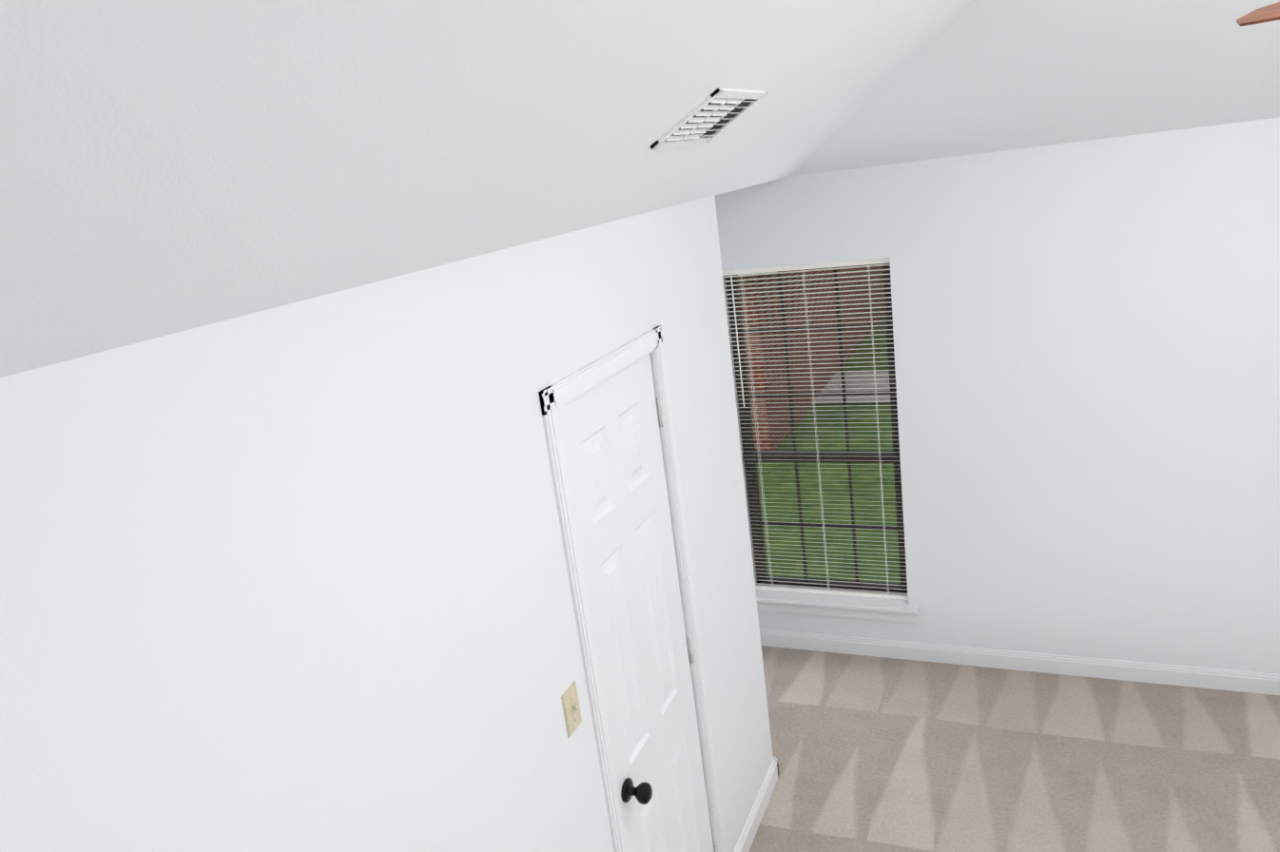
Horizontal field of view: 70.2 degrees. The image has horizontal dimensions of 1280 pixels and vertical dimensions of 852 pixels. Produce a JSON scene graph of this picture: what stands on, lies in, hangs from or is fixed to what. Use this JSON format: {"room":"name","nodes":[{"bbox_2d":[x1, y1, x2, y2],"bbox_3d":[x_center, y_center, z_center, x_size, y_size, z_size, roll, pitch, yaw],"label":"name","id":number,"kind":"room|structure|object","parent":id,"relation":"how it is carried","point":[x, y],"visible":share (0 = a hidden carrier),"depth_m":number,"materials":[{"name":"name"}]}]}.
{"room":"empty bedroom","nodes":[
{"label":"empty bedroom","id":0,"kind":"room"},
{"bbox_2d":[0,195,773,851],"bbox_3d":[-0.339,0.857,2.007,0.120,2.490,3.601,0,17,24],"label":"wall","id":1,"kind":"structure","parent":0,"point":[289,578],"depth_m":1.53,"materials":[{"name":"paint"}]},
{"bbox_2d":[561,680,581,737],"bbox_3d":[-0.160,0.697,2.236,0.021,0.115,0.070,0,17,24],"label":"switch plate","id":2,"kind":"object","parent":1,"relation":"attached to","point":[571,708],"visible":1,"depth_m":2.23,"materials":[{"name":"beige plastic"}]},
{"bbox_2d":[538,325,726,851],"bbox_3d":[-0.004,0.808,2.740,0.135,2.096,0.750,0,17,24],"label":"door frame","id":3,"kind":"structure","parent":1,"relation":"attached to","point":[554,397],"depth_m":2.46,"materials":[{"name":"paint"}]},
{"bbox_2d":[557,353,717,851],"bbox_3d":[0.059,0.833,2.728,0.110,2.016,0.628,0,17,24],"label":"closet door","id":4,"kind":"structure","parent":1,"relation":"in","point":[610,436],"depth_m":2.64,"materials":[{"name":"paint"}]},
{"bbox_2d":[734,756,778,851],"bbox_3d":[0.459,1.548,3.607,0.015,0.094,0.641,0,17,24],"label":"baseboard","id":5,"kind":"structure","parent":1,"relation":"attached to","point":[753,821],"depth_m":3.63,"materials":[{"name":"paint"}]},
{"bbox_2d":[0,0,1279,377],"bbox_3d":[1.227,-0.771,1.347,5.323,0.690,5.252,0,17,24],"label":"ceiling","id":6,"kind":"structure","parent":0,"point":[171,165],"depth_m":1.23,"materials":[{"name":"paint"}]},
{"bbox_2d":[650,87,768,149],"bbox_3d":[0.164,-0.696,2.063,0.168,0.100,0.370,0,17,24],"label":"ceiling vent","id":7,"kind":"object","parent":6,"relation":"in","point":[713,115],"visible":0.98,"depth_m":2.03,"materials":[{"name":"white metal"}]},
{"bbox_2d":[1236,1,1279,26],"bbox_3d":[1.602,-0.496,1.291,1.214,1.040,1.268,0,17,24],"label":"ceiling fan","id":8,"kind":"object","parent":6,"relation":"hanging from","point":[1268,13],"visible":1,"depth_m":1.75,"materials":[{"name":"brown wood"}]},
{"bbox_2d":[714,116,1279,674],"bbox_3d":[2.480,0.010,3.856,4.943,2.610,0.220,0,17,24],"label":"wall","id":9,"kind":"structure","parent":0,"point":[1087,351],"depth_m":3.96,"materials":[{"name":"paint"}]},
{"bbox_2d":[724,262,907,593],"bbox_3d":[0.908,0.032,4.596,0.815,1.730,0.058,0,17,24],"label":"window","id":10,"kind":"structure","parent":9,"relation":"in","point":[751,457],"depth_m":4.63,"materials":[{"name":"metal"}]},
{"bbox_2d":[722,257,907,600],"bbox_3d":[0.875,0.055,4.523,0.799,1.722,0.044,0,17,24],"label":"window blinds","id":11,"kind":"object","parent":10,"relation":"attached to","point":[867,261],"visible":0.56,"depth_m":4.45,"materials":[{"name":"white plastic"}]},
{"bbox_2d":[756,583,919,622],"bbox_3d":[0.985,0.925,4.755,0.925,0.089,0.166,0,17,24],"label":"window sill","id":12,"kind":"structure","parent":9,"relation":"attached to","point":[864,608],"depth_m":4.69,"materials":[{"name":"paint"}]},
{"bbox_2d":[759,628,1279,695],"bbox_3d":[2.481,1.131,4.109,4.723,0.094,0.015,0,17,24],"label":"baseboard","id":13,"kind":"structure","parent":9,"relation":"attached to","point":[1195,677],"depth_m":4.37,"materials":[{"name":"paint"}]},
{"bbox_2d":[748,645,1279,851],"bbox_3d":[1.612,1.917,2.164,5.163,0.120,4.992,0,17,24],"label":"floor","id":14,"kind":"structure","parent":0,"point":[876,754],"depth_m":3.78,"materials":[{"name":"carpet"}]},
{"label":"outside","id":15,"kind":"structure","parent":0,"visible":0},
{"bbox_2d":[756,313,900,583],"bbox_3d":[1.048,-2.900,21.077,100.000,0.300,100.000,0,17,24],"label":"lawn","id":16,"kind":"structure","parent":15,"point":[771,479],"depth_m":7.97,"materials":[{"name":"green plant"}]},
{"bbox_2d":[737,263,885,450],"bbox_3d":[-0.956,-2.976,13.445,8.200,4.520,8.200,0,17,24],"label":"house","id":17,"kind":"structure","parent":16,"relation":"on","point":[770,433],"depth_m":10.17,"materials":[{"name":"red brick"}]},
{"bbox_2d":[811,370,890,404],"bbox_3d":[5.706,-3.182,19.248,50.000,0.005,19.388,0,17,24],"label":"sidewalk","id":18,"kind":"structure","parent":16,"relation":"on","point":[863,383],"depth_m":11.22,"materials":[{"name":"grey concrete"}]}
]}

